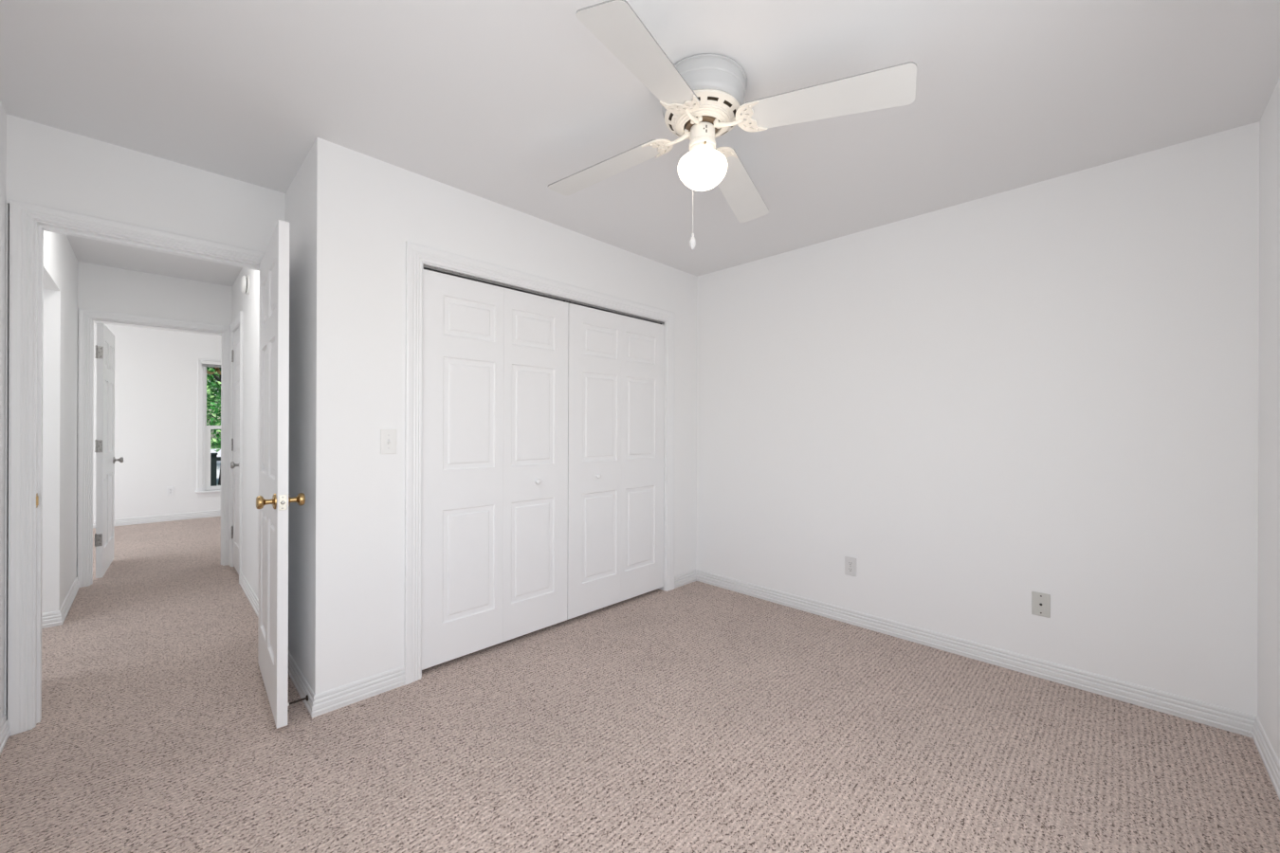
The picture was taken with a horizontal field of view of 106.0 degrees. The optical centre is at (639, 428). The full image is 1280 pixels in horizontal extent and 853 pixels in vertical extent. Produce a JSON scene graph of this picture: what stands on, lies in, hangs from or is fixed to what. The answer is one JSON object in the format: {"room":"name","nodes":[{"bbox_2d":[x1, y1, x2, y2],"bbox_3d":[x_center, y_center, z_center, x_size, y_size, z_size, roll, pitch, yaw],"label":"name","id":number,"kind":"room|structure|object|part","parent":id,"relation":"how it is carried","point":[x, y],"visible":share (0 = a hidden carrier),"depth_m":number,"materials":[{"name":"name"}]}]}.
{"room":"empty bedroom","nodes":[
{"label":"empty bedroom","id":0,"kind":"room"},
{"bbox_2d":[0,101,77,721],"bbox_3d":[-2.159,-0.024,1.497,5.966,2.460,0.110,0,0,45],"label":"wall","id":1,"kind":"structure","parent":0,"point":[60,328],"depth_m":2.94,"materials":[{"name":"paint"}]},
{"bbox_2d":[0,713,10,754],"bbox_3d":[-1.250,1.166,0.672,3.476,0.087,0.016,0,0,45],"label":"baseboard","id":2,"kind":"structure","parent":1,"relation":"attached to","point":[4,727],"depth_m":1.84,"materials":[{"name":"paint"}]},
{"bbox_2d":[41,576,79,628],"bbox_3d":[-3.926,1.156,3.254,0.986,0.087,0.126,0,0,45],"label":"baseboard","id":3,"kind":"structure","parent":1,"relation":"attached to","point":[55,618],"depth_m":2.97,"materials":[{"name":"paint"}]},
{"bbox_2d":[4,113,285,719],"bbox_3d":[-2.250,-0.024,2.216,0.115,2.460,0.997,0,0,45],"label":"wall","id":4,"kind":"structure","parent":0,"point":[47,166],"depth_m":2.11,"materials":[{"name":"paint"}]},
{"bbox_2d":[7,199,264,736],"bbox_3d":[-2.214,0.153,2.252,0.151,2.106,0.881,0,0,45],"label":"door frame","id":5,"kind":"structure","parent":4,"relation":"attached to","point":[27,221],"depth_m":1.93,"materials":[{"name":"paint"}]},
{"bbox_3d":[-2.447,0.292,1.960,0.033,0.057,0.006,0,0,45],"label":"strike plate","id":6,"kind":"part","parent":5,"relation":"part of","materials":[{"name":"gold metal"}]},
{"bbox_2d":[76,261,232,576],"bbox_3d":[-3.718,-0.030,4.244,0.115,2.460,5.400,0,0,45],"label":"wall","id":7,"kind":"structure","parent":0,"point":[100,287],"depth_m":3.90,"materials":[{"name":"paint"}]},
{"bbox_2d":[94,322,123,578],"bbox_3d":[-4.513,0.169,4.076,0.153,2.013,0.763,0,0,-43],"label":"door","id":8,"kind":"structure","parent":7,"relation":"in","point":[104,349],"depth_m":3.92,"materials":[{"name":"paint"}]},
{"bbox_3d":[-4.689,0.282,4.342,0.050,0.051,0.051,0,0,-43],"label":"knob","id":9,"kind":"part","parent":8,"relation":"part of","materials":[{"name":"metal"}]},
{"bbox_2d":[77,308,242,587],"bbox_3d":[-3.669,0.145,3.775,0.880,2.112,0.996,0,0,45],"label":"door frame","id":10,"kind":"structure","parent":7,"relation":"attached to","point":[86,317],"depth_m":3.73,"materials":[{"name":"paint"}]},
{"bbox_2d":[92,322,220,521],"bbox_3d":[-5.944,-0.038,6.447,0.120,2.460,5.400,0,0,45],"label":"wall","id":11,"kind":"structure","parent":0,"point":[155,370],"depth_m":6.14,"materials":[{"name":"paint"}]},
{"bbox_2d":[92,510,220,528],"bbox_3d":[-4.834,1.153,5.345,3.015,0.087,5.200,0,0,45],"label":"baseboard","id":12,"kind":"structure","parent":11,"relation":"attached to","point":[215,513],"depth_m":6.19,"materials":[{"name":"paint"}]},
{"bbox_2d":[166,486,174,495],"bbox_3d":[-6.067,0.807,6.236,0.008,0.115,0.070,0,0,45],"label":"wall outlet","id":13,"kind":"object","parent":11,"relation":"attached to","point":[170,490],"visible":1,"depth_m":6.24,"materials":[{"name":"paint"}]},
{"bbox_2d":[195,358,220,496],"bbox_3d":[-5.555,-0.012,6.794,0.145,1.842,1.050,0,0,45],"label":"window","id":14,"kind":"structure","parent":11,"relation":"in","point":[209,378],"depth_m":6.52,"materials":[{"name":"paint"}]},
{"bbox_3d":[-5.558,0.871,6.794,0.145,0.075,1.050,0,0,45],"label":"sill","id":15,"kind":"part","parent":14,"relation":"part of","materials":[{"name":"paint"}]},
{"bbox_3d":[-5.583,-0.433,6.824,0.030,0.843,0.856,0,0,45],"label":"sash","id":16,"kind":"part","parent":14,"relation":"part of","materials":[{"name":"plastic"}]},
{"bbox_2d":[201,360,220,367],"bbox_3d":[-5.503,-0.868,6.746,0.042,0.072,0.930,0,0,45],"label":"window blind","id":17,"kind":"object","parent":14,"relation":"attached to","point":[204,363],"visible":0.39,"depth_m":6.47,"materials":[{"name":"plastic"}]},
{"bbox_3d":[-5.562,0.396,6.799,0.030,0.875,0.856,0,0,45],"label":"sash","id":18,"kind":"part","parent":14,"relation":"part of","materials":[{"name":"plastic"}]},
{"bbox_3d":[-5.583,-0.434,6.823,0.004,0.820,0.826,0,0,45],"label":"pane","id":19,"kind":"part","parent":14,"relation":"part of","materials":[{"name":"clear glass"}]},
{"bbox_3d":[-5.561,0.392,6.799,0.004,0.786,0.746,0,0,45],"label":"pane","id":20,"kind":"part","parent":14,"relation":"part of","materials":[{"name":"clear glass"}]},
{"bbox_2d":[232,147,311,685],"bbox_3d":[-2.486,-0.025,3.225,3.068,2.460,0.115,0,0,45],"label":"wall","id":21,"kind":"structure","parent":0,"point":[299,194],"depth_m":2.35,"materials":[{"name":"paint"}]},
{"bbox_2d":[230,326,239,574],"bbox_3d":[-3.349,0.174,3.988,0.574,2.015,0.097,0,0,45],"label":"door","id":22,"kind":"structure","parent":21,"relation":"in","point":[235,353],"depth_m":4.05,"materials":[{"name":"paint"}]},
{"bbox_3d":[-3.202,0.287,3.811,0.054,0.054,0.053,0,0,45],"label":"knob","id":23,"kind":"part","parent":22,"relation":"part of","materials":[{"name":"metal"}]},
{"bbox_2d":[240,275,249,294],"bbox_3d":[-2.885,-1.052,3.521,0.140,0.140,0.040,0,0,45],"label":"smoke detector","id":24,"kind":"object","parent":21,"relation":"attached to","point":[245,282],"visible":1,"depth_m":3.49,"materials":[{"name":"white plastic"}]},
{"bbox_2d":[238,572,258,618],"bbox_3d":[-2.521,1.161,3.170,1.608,0.087,0.016,0,0,45],"label":"baseboard","id":25,"kind":"structure","parent":21,"relation":"attached to","point":[248,592],"depth_m":3.36,"materials":[{"name":"paint"}]},
{"bbox_2d":[256,219,305,729],"bbox_3d":[-1.668,0.179,2.186,0.159,2.013,0.750,0,0,-43],"label":"door","id":26,"kind":"structure","parent":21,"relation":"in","point":[273,501],"depth_m":1.97,"materials":[{"name":"paint"}]},
{"bbox_3d":[-1.500,0.294,1.928,0.053,0.054,0.054,0,0,-43],"label":"knob","id":27,"kind":"part","parent":26,"relation":"part of","materials":[{"name":"gold metal"}]},
{"bbox_3d":[-1.421,0.294,1.919,0.025,0.060,0.002,0,0,-43],"label":"latch plate","id":28,"kind":"part","parent":26,"relation":"part of","materials":[{"name":"silver metal"}]},
{"bbox_3d":[-1.423,0.294,2.000,0.053,0.054,0.054,0,0,-43],"label":"knob","id":29,"kind":"part","parent":26,"relation":"part of","materials":[{"name":"gold metal"}]},
{"bbox_2d":[288,651,405,717],"bbox_3d":[-1.486,1.165,2.389,0.696,0.087,0.374,0,0,45],"label":"baseboard","id":30,"kind":"structure","parent":21,"relation":"attached to","point":[332,700],"depth_m":2.15,"materials":[{"name":"paint"}]},
{"bbox_2d":[287,694,308,706],"bbox_3d":[-1.460,1.159,2.048,0.024,0.024,0.080,0,0,45],"label":"door stop","id":31,"kind":"object","parent":30,"relation":"attached to","point":[306,697],"visible":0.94,"depth_m":2.05,"materials":[{"name":"brown metal"}]},
{"bbox_3d":[-1.457,1.159,2.051,0.009,0.009,0.060,0,0,45],"label":"rod","id":32,"kind":"part","parent":31,"relation":"part of","materials":[{"name":"brown metal"}]},
{"bbox_2d":[310,137,697,694],"bbox_3d":[-0.490,-0.008,2.990,0.100,2.440,2.591,0,0,45],"label":"wall","id":33,"kind":"structure","parent":0,"point":[366,209],"depth_m":2.20,"materials":[{"name":"paint"}]},
{"bbox_2d":[380,429,396,454],"bbox_3d":[-1.160,0.060,2.229,0.018,0.115,0.070,0,0,45],"label":"light switch","id":34,"kind":"object","parent":33,"relation":"attached to","point":[388,437],"visible":1,"depth_m":2.23,"materials":[{"name":"white plastic"}]},
{"bbox_2d":[421,269,568,670],"bbox_3d":[-0.758,0.201,2.675,0.064,1.965,0.883,0,0,45],"label":"door","id":35,"kind":"structure","parent":33,"relation":"in","point":[495,532],"depth_m":2.63,"materials":[{"name":"paint"}]},
{"bbox_3d":[-0.595,0.308,2.816,0.030,0.033,0.033,0,0,45],"label":"closet knob","id":36,"kind":"part","parent":35,"relation":"part of","materials":[{"name":"paint"}]},
{"bbox_2d":[403,240,675,685],"bbox_3d":[-0.461,0.164,3.007,0.118,2.097,1.942,0,0,45],"label":"door frame","id":37,"kind":"structure","parent":33,"relation":"attached to","point":[419,258],"depth_m":2.34,"materials":[{"name":"paint"}]},
{"bbox_2d":[566,303,664,620],"bbox_3d":[-0.133,0.203,3.307,0.064,1.965,0.885,0,0,45],"label":"door","id":38,"kind":"structure","parent":33,"relation":"in","point":[616,362],"depth_m":3.27,"materials":[{"name":"paint"}]},
{"bbox_2d":[674,569,1279,800],"bbox_3d":[0.222,1.171,1.654,2.798,0.087,3.483,0,0,45],"label":"baseboard","id":39,"kind":"structure","parent":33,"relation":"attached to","point":[1232,721],"depth_m":2.37,"materials":[{"name":"paint"}]},
{"bbox_2d":[0,516,1279,852],"bbox_3d":[-2.646,1.264,3.248,9.316,0.120,5.500,0,0,45],"label":"floor","id":40,"kind":"structure","parent":0,"point":[696,717],"depth_m":1.83,"materials":[{"name":"carpet"}]},
{"bbox_2d":[0,0,1279,335],"bbox_3d":[-2.636,-1.296,3.248,9.316,0.120,5.500,0,0,45],"label":"ceiling","id":41,"kind":"structure","parent":0,"point":[500,101],"depth_m":1.77,"materials":[{"name":"paint"}]},
{"bbox_2d":[548,0,916,250],"bbox_3d":[0.223,-0.950,1.726,1.024,0.551,1.024,0,0,-16],"label":"ceiling fan","id":42,"kind":"object","parent":41,"relation":"hanging from","point":[701,97],"visible":1,"depth_m":1.59,"materials":[{"name":"white wood"}]},
{"bbox_3d":[-0.136,-1.037,1.928,0.507,0.004,0.146,-7,6,29],"label":"fan blade","id":43,"kind":"part","parent":42,"relation":"part of","materials":[{"name":"laminate"}]},
{"bbox_3d":[0.021,-1.036,1.366,0.146,0.004,0.507,11,11,28],"label":"fan blade","id":44,"kind":"part","parent":42,"relation":"part of","materials":[{"name":"laminate"}]},
{"bbox_3d":[0.139,-1.067,1.773,0.107,0.032,0.044,0,0,29],"label":"bracket arm","id":45,"kind":"part","parent":42,"relation":"part of","materials":[{"name":"white metal"}]},
{"bbox_3d":[0.176,-1.066,1.641,0.044,0.032,0.107,0,0,29],"label":"bracket arm","id":46,"kind":"part","parent":42,"relation":"part of","materials":[{"name":"white metal"}]},
{"bbox_3d":[0.223,-0.917,1.726,0.176,0.112,0.176,0,0,45],"label":"glass globe","id":47,"kind":"part","parent":42,"relation":"part of"},
{"bbox_3d":[0.308,-1.066,1.678,0.107,0.032,0.044,0,0,29],"label":"bracket arm","id":48,"kind":"part","parent":42,"relation":"part of","materials":[{"name":"white metal"}]},
{"bbox_3d":[0.426,-1.035,2.085,0.146,0.004,0.507,-10,-11,28],"label":"fan blade","id":49,"kind":"part","parent":42,"relation":"part of","materials":[{"name":"laminate"}]},
{"bbox_3d":[0.583,-1.034,1.524,0.507,0.004,0.146,8,-9,29],"label":"fan blade","id":50,"kind":"part","parent":42,"relation":"part of","materials":[{"name":"laminate"}]},
{"bbox_2d":[695,121,1259,715],"bbox_3d":[1.239,-0.001,3.173,3.696,2.440,0.100,0,0,45],"label":"wall","id":51,"kind":"structure","parent":0,"point":[983,405],"depth_m":2.43,"materials":[{"name":"paint"}]},
{"bbox_2d":[844,556,856,576],"bbox_3d":[1.317,0.861,3.016,0.070,0.115,0.008,0,0,45],"label":"wall outlet","id":52,"kind":"object","parent":51,"relation":"attached to","point":[850,562],"visible":1,"depth_m":3.01,"materials":[{"name":"plastic"}]},
{"bbox_2d":[1031,591,1050,618],"bbox_3d":[1.967,0.864,2.367,0.070,0.115,0.016,0,0,45],"label":"cable plate","id":53,"kind":"object","parent":51,"relation":"attached to","point":[1040,602],"visible":1,"depth_m":2.37,"materials":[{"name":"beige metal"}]},
{"bbox_2d":[1257,77,1279,761],"bbox_3d":[1.221,-0.001,0.599,0.100,2.440,3.583,0,0,45],"label":"wall","id":54,"kind":"structure","parent":0,"point":[1269,360],"depth_m":1.77,"materials":[{"name":"paint"}]}
]}

